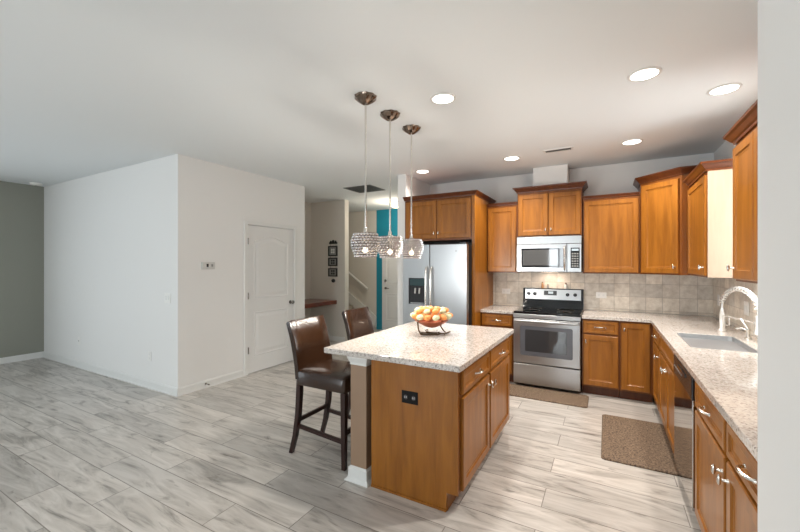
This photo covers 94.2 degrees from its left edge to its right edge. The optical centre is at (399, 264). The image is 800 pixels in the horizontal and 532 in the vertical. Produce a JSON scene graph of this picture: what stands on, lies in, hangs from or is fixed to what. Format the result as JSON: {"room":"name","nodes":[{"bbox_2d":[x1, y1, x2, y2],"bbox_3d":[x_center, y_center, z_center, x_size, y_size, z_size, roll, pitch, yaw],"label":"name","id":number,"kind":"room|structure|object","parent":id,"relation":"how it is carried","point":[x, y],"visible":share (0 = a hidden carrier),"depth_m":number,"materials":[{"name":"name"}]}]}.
{"room":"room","nodes":[
{"label":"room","id":0,"kind":"room"},
{"bbox_2d":[0,181,43,357],"bbox_3d":[-7.280,0.115,3.389,0.120,2.750,6.070,0,0,29],"label":"wall","id":1,"kind":"structure","parent":0,"point":[21,205],"depth_m":5.77,"materials":[{"name":"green paint"}]},
{"bbox_2d":[0,351,43,363],"bbox_3d":[-6.269,1.444,5.064,0.022,0.092,2.160,0,0,29],"label":"baseboard","id":2,"kind":"structure","parent":1,"relation":"attached to","point":[23,357],"depth_m":5.77,"materials":[{"name":"white wood"}]},
{"bbox_2d":[43,154,187,396],"bbox_3d":[-4.161,0.115,5.187,3.832,2.750,0.142,0,0,29],"label":"wall","id":3,"kind":"structure","parent":0,"point":[116,240],"depth_m":4.82,"materials":[{"name":"paint"}]},
{"bbox_2d":[165,293,170,302],"bbox_3d":[-2.697,0.385,4.314,0.118,0.118,0.008,0,0,29],"label":"light switch","id":4,"kind":"object","parent":3,"relation":"attached to","point":[167,295],"visible":1,"depth_m":4.31,"materials":[{"name":"white plastic"}]},
{"bbox_2d":[188,156,304,384],"bbox_3d":[-2.497,0.115,5.437,1.140,2.750,1.910,0,0,29],"label":"wall","id":5,"kind":"structure","parent":0,"point":[220,197],"depth_m":4.71,"materials":[{"name":"paint"}]},
{"bbox_2d":[201,262,214,268],"bbox_3d":[-2.333,0.010,4.529,0.026,0.090,0.170,0,0,29],"label":"thermostat","id":6,"kind":"object","parent":5,"relation":"attached to","point":[204,265],"visible":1,"depth_m":4.51,"materials":[{"name":"white plastic"}]},
{"bbox_2d":[177,369,244,396],"bbox_3d":[-2.300,1.444,4.594,0.022,0.092,0.885,0,0,29],"label":"baseboard","id":7,"kind":"structure","parent":5,"relation":"attached to","point":[201,385],"depth_m":4.55,"materials":[{"name":"white wood"}]},
{"bbox_2d":[244,220,296,375],"bbox_3d":[-1.845,0.445,5.399,0.108,2.090,0.975,0,0,29],"label":"door","id":8,"kind":"structure","parent":5,"relation":"in","point":[268,251],"depth_m":5.34,"materials":[{"name":"white wood"}]},
{"bbox_2d":[305,200,348,340],"bbox_3d":[-1.770,0.115,6.915,0.980,2.750,1.380,0,0,29],"label":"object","id":9,"kind":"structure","parent":0,"point":[325,222],"depth_m":7.38,"materials":[{"name":"paint"}]},
{"bbox_2d":[305,299,336,307],"bbox_3d":[-1.828,0.728,6.879,0.668,0.075,1.256,0,0,29],"label":"wall shelf","id":10,"kind":"object","parent":9,"relation":"attached to","point":[309,303],"visible":0.49,"depth_m":6.99,"materials":[{"name":"brown wood"}]},
{"bbox_2d":[328,240,337,282],"bbox_3d":[-1.329,-0.070,7.277,0.220,0.836,0.077,0,0,29],"label":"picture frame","id":11,"kind":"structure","parent":9,"relation":"attached to","point":[332,250],"depth_m":7.29,"materials":[{"name":"black metal"}]},
{"bbox_2d":[329,335,344,341],"bbox_3d":[-1.442,1.444,7.372,0.870,0.092,0.022,0,0,29],"label":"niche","id":12,"kind":"object","parent":9,"relation":"attached to","point":[331,338],"visible":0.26,"depth_m":7.25,"materials":[{"name":"grey paint"}]},
{"bbox_2d":[0,329,700,531],"bbox_3d":[-2.089,1.540,3.244,9.400,0.100,11.150,0,0,29],"label":"floor","id":13,"kind":"structure","parent":0,"point":[81,450],"depth_m":2.71,"materials":[{"name":"grey wood"}]},
{"bbox_2d":[286,315,350,470],"bbox_3d":[-0.557,0.964,2.990,0.599,1.049,0.410,0,0,29],"label":"bar stool","id":14,"kind":"object","parent":13,"relation":"on","point":[314,368],"visible":0.8,"depth_m":2.92,"materials":[{"name":"brown leather"}]},
{"bbox_2d":[342,307,373,413],"bbox_3d":[-0.220,0.964,3.638,0.599,1.049,0.410,0,0,29],"label":"bar stool","id":15,"kind":"object","parent":13,"relation":"on","point":[358,322],"visible":0.13,"depth_m":3.69,"materials":[{"name":"brown leather"}]},
{"bbox_2d":[349,292,376,326],"bbox_3d":[-1.905,0.510,8.653,2.462,1.960,1.190,0,0,29],"label":"staircase","id":16,"kind":"structure","parent":13,"relation":"on","point":[354,302],"depth_m":8.79,"materials":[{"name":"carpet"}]},
{"bbox_2d":[344,337,508,511],"bbox_3d":[0.317,1.054,2.942,0.873,0.871,1.324,0,0,29],"label":"kitchen island","id":17,"kind":"object","parent":13,"relation":"on","point":[420,435],"visible":0.97,"depth_m":2.40,"materials":[{"name":"brown wood"}]},
{"bbox_2d":[402,390,417,404],"bbox_3d":[0.062,0.842,2.360,0.116,0.080,0.004,0,0,29],"label":"outlet plate","id":18,"kind":"object","parent":17,"relation":"attached to","point":[409,397],"depth_m":2.36,"materials":[{"name":"black plastic"}]},
{"bbox_2d":[324,321,513,372],"bbox_3d":[0.247,0.595,2.970,0.997,0.038,1.415,0,0,29],"label":"island countertop","id":19,"kind":"structure","parent":17,"relation":"on","point":[454,351],"depth_m":2.65,"materials":[{"name":"stone"}]},
{"bbox_2d":[415,319,449,334],"bbox_3d":[0.261,0.507,3.080,0.280,0.137,0.280,0,0,29],"label":"decorative bowl","id":20,"kind":"object","parent":19,"relation":"on","point":[431,324],"visible":0.92,"depth_m":3.04,"materials":[{"name":"orange metal"}]},
{"bbox_2d":[416,314,423,319],"bbox_3d":[0.162,0.420,2.972,0.059,0.046,0.058,0,0,44],"label":"decorative ball","id":21,"kind":"object","parent":20,"relation":"in","point":[419,317],"visible":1,"depth_m":2.95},
{"bbox_2d":[424,309,429,314],"bbox_3d":[0.214,0.376,2.974,0.054,0.046,0.054,0,0,-25],"label":"decorative ball","id":22,"kind":"object","parent":20,"relation":"in","point":[426,311],"visible":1,"depth_m":2.96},
{"bbox_2d":[424,315,430,320],"bbox_3d":[0.216,0.420,2.937,0.056,0.046,0.055,0,0,23],"label":"decorative ball","id":23,"kind":"object","parent":20,"relation":"in","point":[427,317],"visible":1,"depth_m":2.92,"materials":[{"name":"orange"}]},
{"bbox_2d":[432,309,438,314],"bbox_3d":[0.284,0.375,2.970,0.058,0.047,0.058,0,0,-4],"label":"decorative ball","id":24,"kind":"object","parent":20,"relation":"in","point":[435,311],"visible":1,"depth_m":2.95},
{"bbox_2d":[432,315,439,320],"bbox_3d":[0.283,0.419,2.932,0.057,0.047,0.057,0,0,-5],"label":"decorative ball","id":25,"kind":"object","parent":20,"relation":"in","point":[435,317],"visible":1,"depth_m":2.92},
{"bbox_2d":[403,242,471,324],"bbox_3d":[0.601,0.607,5.013,0.875,1.764,0.867,0,0,29],"label":"refrigerator","id":26,"kind":"object","parent":13,"relation":"on","point":[442,277],"visible":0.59,"depth_m":4.64,"materials":[{"name":"silver metal"}]},
{"bbox_2d":[403,190,495,325],"bbox_3d":[0.714,0.283,5.220,1.041,2.412,0.913,0,0,29],"label":"tall cabinet","id":27,"kind":"object","parent":13,"relation":"on","point":[461,216],"visible":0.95,"depth_m":4.85,"materials":[{"name":"brown wood"}]},
{"bbox_2d":[481,312,513,381],"bbox_3d":[1.370,1.054,4.986,0.416,0.871,0.655,0,0,29],"label":"base cabinet","id":28,"kind":"object","parent":13,"relation":"on","point":[499,320],"visible":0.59,"depth_m":4.70,"materials":[{"name":"brown wood"}]},
{"bbox_2d":[480,305,522,313],"bbox_3d":[1.378,0.595,4.997,0.422,0.038,0.637,0,0,29],"label":"countertop","id":29,"kind":"structure","parent":28,"relation":"on","point":[504,309],"depth_m":4.80,"materials":[{"name":"stone"}]},
{"bbox_2d":[513,288,583,392],"bbox_3d":[1.871,0.887,4.666,0.748,1.145,0.735,0,0,29],"label":"range","id":30,"kind":"object","parent":13,"relation":"on","point":[548,325],"visible":1,"depth_m":4.43,"materials":[{"name":"silver metal"}]},
{"bbox_2d":[514,306,583,316],"bbox_3d":[1.868,0.581,4.661,0.748,0.025,0.575,0,0,29],"label":"cooktop","id":31,"kind":"object","parent":30,"relation":"in","point":[530,311],"depth_m":4.54,"materials":[{"name":"black glass"}]},
{"bbox_2d":[509,383,588,407],"bbox_3d":[1.635,1.482,4.250,0.920,0.015,0.400,0,0,29],"label":"floor mat","id":32,"kind":"object","parent":13,"relation":"on","point":[553,396],"visible":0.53,"depth_m":4.20,"materials":[{"name":"brown fabric"}]},
{"bbox_2d":[582,319,619,397],"bbox_3d":[2.386,1.054,4.423,0.373,0.871,0.655,0,0,29],"label":"base cabinet","id":33,"kind":"object","parent":13,"relation":"on","point":[600,338],"visible":0.98,"depth_m":4.18,"materials":[{"name":"brown wood"}]},
{"bbox_2d":[582,309,757,461],"bbox_3d":[1.924,0.595,2.644,1.293,0.038,4.223,0,0,29],"label":"countertop","id":34,"kind":"structure","parent":33,"relation":"on","point":[729,379],"depth_m":2.17,"materials":[{"name":"stone"}]},
{"bbox_2d":[677,333,757,352],"bbox_3d":[2.359,0.683,2.797,0.369,0.210,0.654,0,0,29],"label":"sink","id":35,"kind":"object","parent":34,"relation":"in","point":[716,342],"visible":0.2,"depth_m":2.90,"materials":[{"name":"silver metal"}]},
{"bbox_2d":[718,286,757,334],"bbox_3d":[2.746,0.375,3.019,0.092,0.401,0.527,0,0,20],"label":"kitchen faucet","id":36,"kind":"object","parent":34,"relation":"on","point":[722,326],"visible":0.91,"depth_m":3.06,"materials":[{"name":"white metal"}]},
{"bbox_2d":[736,318,751,338],"bbox_3d":[2.701,0.499,2.918,0.048,0.153,0.103,0,0,-9],"label":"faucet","id":37,"kind":"object","parent":34,"relation":"on","point":[748,333],"visible":1,"depth_m":2.89,"materials":[{"name":"silver metal"}]},
{"bbox_2d":[619,321,653,402],"bbox_3d":[2.687,1.054,4.257,0.306,0.871,0.654,0,0,29],"label":"base cabinet","id":38,"kind":"object","parent":13,"relation":"on","point":[636,340],"visible":0.96,"depth_m":4.02,"materials":[{"name":"brown wood"}]},
{"bbox_2d":[601,414,679,475],"bbox_3d":[1.992,1.482,3.149,0.500,0.015,0.960,0,0,29],"label":"floor mat","id":39,"kind":"object","parent":13,"relation":"on","point":[627,441],"visible":0.86,"depth_m":3.05,"materials":[{"name":"brown fabric"}]},
{"bbox_2d":[651,326,659,410],"bbox_3d":[2.791,1.054,3.559,0.655,0.871,0.573,0,0,29],"label":"base cabinet","id":40,"kind":"object","parent":13,"relation":"on","point":[655,335],"visible":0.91,"depth_m":3.68,"materials":[{"name":"brown wood"}]},
{"bbox_2d":[659,334,673,452],"bbox_3d":[2.424,1.054,2.896,0.654,0.871,0.934,0,0,29],"label":"base cabinet","id":41,"kind":"object","parent":13,"relation":"on","point":[666,355],"visible":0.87,"depth_m":3.00,"materials":[{"name":"brown wood"}]},
{"bbox_2d":[674,354,697,511],"bbox_3d":[2.044,1.056,2.199,0.626,0.865,0.640,0,0,29],"label":"dishwasher","id":42,"kind":"object","parent":13,"relation":"on","point":[684,383],"visible":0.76,"depth_m":2.25,"materials":[{"name":"silver metal"}]},
{"bbox_2d":[695,381,729,531],"bbox_3d":[1.733,1.054,1.650,0.655,0.871,0.608,0,0,29],"label":"base cabinet","id":43,"kind":"object","parent":13,"relation":"on","point":[711,458],"visible":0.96,"depth_m":1.78,"materials":[{"name":"brown wood"}]},
{"bbox_2d":[716,423,757,531],"bbox_3d":[1.436,1.054,1.115,0.655,0.871,0.608,0,0,29],"label":"base cabinet","id":44,"kind":"object","parent":13,"relation":"on","point":[741,480],"visible":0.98,"depth_m":1.37,"materials":[{"name":"brown wood"}]},
{"bbox_2d":[349,210,375,328],"bbox_3d":[-2.389,0.115,8.830,3.460,2.750,1.610,0,0,29],"label":"wall","id":45,"kind":"structure","parent":0,"point":[363,269],"depth_m":8.77,"materials":[{"name":"paint"}]},
{"bbox_2d":[349,272,367,289],"bbox_3d":[-1.579,-0.090,9.115,1.928,1.341,0.085,0,0,29],"label":"stair handrail","id":46,"kind":"object","parent":45,"relation":"attached to","point":[350,274],"visible":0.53,"depth_m":8.74,"materials":[{"name":"white wood"}]},
{"bbox_2d":[0,0,757,212],"bbox_3d":[-2.089,-1.310,3.244,9.400,0.100,11.150,0,0,29],"label":"ceiling","id":47,"kind":"structure","parent":0,"point":[267,88],"depth_m":2.60,"materials":[{"name":"paint"}]},
{"bbox_2d":[29,182,42,185],"bbox_3d":[-5.620,-1.240,5.745,0.150,0.038,0.150,0,0,29],"label":"smoke detector","id":48,"kind":"object","parent":47,"relation":"attached to","point":[30,183],"visible":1,"depth_m":5.70,"materials":[{"name":"white plastic"}]},
{"bbox_2d":[344,185,383,192],"bbox_3d":[-0.588,-1.255,6.169,0.520,0.009,0.470,0,0,29],"label":"ceiling vent","id":49,"kind":"object","parent":47,"relation":"in","point":[370,188],"visible":0.98,"depth_m":6.12,"materials":[{"name":"grey metal"}]},
{"bbox_2d":[350,91,379,257],"bbox_3d":[-0.258,-0.657,2.784,0.226,1.204,0.223,0,0,-31],"label":"pendant light","id":50,"kind":"object","parent":47,"relation":"hanging from","point":[365,98],"visible":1,"depth_m":2.73,"materials":[{"name":"silver metal"}]},
{"bbox_2d":[378,109,402,257],"bbox_3d":[-0.083,-0.657,3.099,0.223,1.204,0.226,0,0,-1],"label":"pendant light","id":51,"kind":"object","parent":47,"relation":"hanging from","point":[390,115],"visible":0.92,"depth_m":3.05,"materials":[{"name":"clear glass"}]},
{"bbox_2d":[391,201,397,207],"bbox_3d":[-0.074,-1.197,7.416,0.290,0.125,0.290,0,0,29],"label":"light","id":52,"kind":"object","parent":47,"relation":"attached to","point":[394,204],"visible":0.62,"depth_m":7.31,"materials":[{"name":"white"}]},
{"bbox_2d":[401,124,423,258],"bbox_3d":[0.105,-0.657,3.418,0.223,1.204,0.226,0,0,-1],"label":"pendant light","id":53,"kind":"object","parent":47,"relation":"hanging from","point":[415,249],"visible":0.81,"depth_m":3.36,"materials":[{"name":"clear glass"}]},
{"bbox_2d":[416,169,429,172],"bbox_3d":[0.307,-1.256,5.009,0.196,0.008,0.196,0,0,29],"label":"recessed light","id":54,"kind":"object","parent":47,"relation":"in","point":[421,170],"visible":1,"depth_m":5.00,"materials":[{"name":"white"}]},
{"bbox_2d":[430,92,455,104],"bbox_3d":[0.326,-1.256,2.815,0.196,0.008,0.196,0,0,29],"label":"recessed light","id":55,"kind":"object","parent":47,"relation":"in","point":[442,98],"visible":1,"depth_m":2.81,"materials":[{"name":"white"}]},
{"bbox_2d":[503,156,519,160],"bbox_3d":[1.319,-1.256,4.391,0.196,0.008,0.196,0,0,29],"label":"recessed light","id":56,"kind":"object","parent":47,"relation":"in","point":[508,158],"visible":1,"depth_m":4.39,"materials":[{"name":"white"}]},
{"bbox_2d":[543,146,573,153],"bbox_3d":[1.731,-1.255,4.071,0.300,0.009,0.110,0,0,29],"label":"ceiling vent","id":57,"kind":"object","parent":47,"relation":"in","point":[571,147],"visible":1,"depth_m":4.07,"materials":[{"name":"white metal"}]},
{"bbox_2d":[621,138,642,144],"bbox_3d":[2.373,-1.256,3.807,0.196,0.008,0.196,0,0,29],"label":"recessed light","id":58,"kind":"object","parent":47,"relation":"in","point":[630,141],"visible":1,"depth_m":3.79,"materials":[{"name":"white"}]},
{"bbox_2d":[627,66,661,81],"bbox_3d":[1.613,-1.256,2.456,0.196,0.008,0.196,0,0,29],"label":"recessed light","id":59,"kind":"object","parent":47,"relation":"in","point":[646,73],"visible":1,"depth_m":2.45,"materials":[{"name":"white"}]},
{"bbox_2d":[707,82,742,95],"bbox_3d":[2.325,-1.256,2.667,0.196,0.008,0.196,0,0,29],"label":"recessed light","id":60,"kind":"object","parent":47,"relation":"in","point":[727,88],"visible":1,"depth_m":2.66,"materials":[{"name":"white"}]},
{"bbox_2d":[376,208,397,329],"bbox_3d":[0.395,0.115,8.139,2.080,2.750,0.120,0,0,29],"label":"wall","id":61,"kind":"structure","parent":0,"point":[382,216],"depth_m":8.54,"materials":[{"name":"teal paint"}]},
{"bbox_2d":[382,240,397,329],"bbox_3d":[0.002,0.459,8.275,0.954,2.038,0.094,0,0,29],"label":"door","id":62,"kind":"structure","parent":61,"relation":"in","point":[389,265],"depth_m":8.41,"materials":[{"name":"white wood"}]},
{"bbox_2d":[398,174,429,325],"bbox_3d":[0.707,0.115,6.422,0.130,2.750,2.820,0,0,29],"label":"wall column","id":63,"kind":"structure","parent":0,"point":[419,187],"depth_m":5.20,"materials":[{"name":"paint"}]},
{"bbox_2d":[533,164,568,185],"bbox_3d":[1.983,-1.105,4.877,0.410,0.309,0.284,0,0,29],"label":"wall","id":64,"kind":"structure","parent":0,"point":[556,174],"depth_m":4.75,"materials":[{"name":"paint"}]},
{"bbox_2d":[430,153,713,316],"bbox_3d":[2.083,0.115,5.047,3.610,2.750,0.132,0,0,29],"label":"wall","id":65,"kind":"structure","parent":0,"point":[649,293],"depth_m":4.65,"materials":[{"name":"stone"}]},
{"bbox_2d":[487,202,519,272],"bbox_3d":[1.442,-0.362,5.133,0.400,0.934,0.356,0,0,29],"label":"upper cabinet","id":66,"kind":"object","parent":65,"relation":"attached to","point":[502,237],"visible":0.89,"depth_m":4.99,"materials":[{"name":"brown wood"}]},
{"bbox_2d":[502,288,509,293],"bbox_3d":[1.506,0.375,5.285,0.118,0.075,0.007,0,0,29],"label":"wall outlet","id":67,"kind":"object","parent":65,"relation":"attached to","point":[504,291],"visible":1,"depth_m":5.29,"materials":[{"name":"white plastic"}]},
{"bbox_2d":[512,181,587,237],"bbox_3d":[1.947,-0.683,4.832,0.873,0.646,0.393,0,0,29],"label":"upper cabinet","id":68,"kind":"object","parent":65,"relation":"attached to","point":[550,209],"visible":0.98,"depth_m":4.68,"materials":[{"name":"brown wood"}]},
{"bbox_2d":[517,235,582,271],"bbox_3d":[1.932,-0.129,4.804,0.757,0.452,0.436,0,0,29],"label":"microwave","id":69,"kind":"object","parent":68,"relation":"attached to","point":[549,253],"visible":1,"depth_m":4.64,"materials":[{"name":"silver metal"}]},
{"bbox_2d":[596,292,606,297],"bbox_3d":[2.547,0.385,4.708,0.118,0.075,0.007,0,0,29],"label":"wall outlet","id":70,"kind":"object","parent":65,"relation":"attached to","point":[598,294],"visible":1,"depth_m":4.71,"materials":[{"name":"white plastic"}]},
{"bbox_2d":[583,192,639,273],"bbox_3d":[2.553,-0.362,4.518,0.583,0.934,0.356,0,0,29],"label":"upper cabinet","id":71,"kind":"object","parent":65,"relation":"attached to","point":[611,222],"visible":1,"depth_m":4.37,"materials":[{"name":"brown wood"}]},
{"bbox_2d":[633,165,696,274],"bbox_3d":[3.012,-0.440,4.049,0.772,1.090,0.733,0,0,29],"label":"upper cabinet","id":72,"kind":"object","parent":65,"relation":"attached to","point":[663,194],"visible":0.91,"depth_m":3.93,"materials":[{"name":"brown wood"}]},
{"bbox_2d":[713,140,757,337],"bbox_3d":[2.550,0.115,2.302,0.132,2.750,4.240,0,0,29],"label":"wall","id":73,"kind":"structure","parent":0,"point":[733,306],"depth_m":3.53,"materials":[{"name":"tile"}]},
{"bbox_2d":[683,158,732,277],"bbox_3d":[2.838,-0.373,3.330,0.378,0.956,0.797,0,0,29],"label":"upper cabinet","id":74,"kind":"object","parent":73,"relation":"attached to","point":[710,193],"visible":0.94,"depth_m":3.08,"materials":[{"name":"brown wood"}]},
{"bbox_2d":[717,294,719,305],"bbox_3d":[3.385,0.375,3.955,0.007,0.118,0.075,0,0,29],"label":"wall outlet","id":75,"kind":"object","parent":73,"relation":"attached to","point":[718,296],"visible":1,"depth_m":3.94,"materials":[{"name":"white plastic"}]},
{"bbox_2d":[722,99,757,283],"bbox_3d":[2.099,-0.373,1.998,0.378,0.956,0.908,0,0,29],"label":"upper cabinet","id":76,"kind":"object","parent":73,"relation":"attached to","point":[743,134],"visible":0.46,"depth_m":2.20,"materials":[{"name":"brown wood"}]},
{"bbox_2d":[744,301,748,315],"bbox_3d":[2.948,0.370,3.168,0.008,0.118,0.118,0,0,29],"label":"light switch","id":77,"kind":"object","parent":73,"relation":"attached to","point":[746,304],"visible":1,"depth_m":3.16,"materials":[{"name":"white plastic"}]},
{"bbox_2d":[758,0,799,531],"bbox_3d":[0.049,0.115,-1.439,0.880,2.750,4.730,0,0,29],"label":"wall","id":78,"kind":"structure","parent":0,"point":[778,20],"depth_m":0.74,"materials":[{"name":"paint"}]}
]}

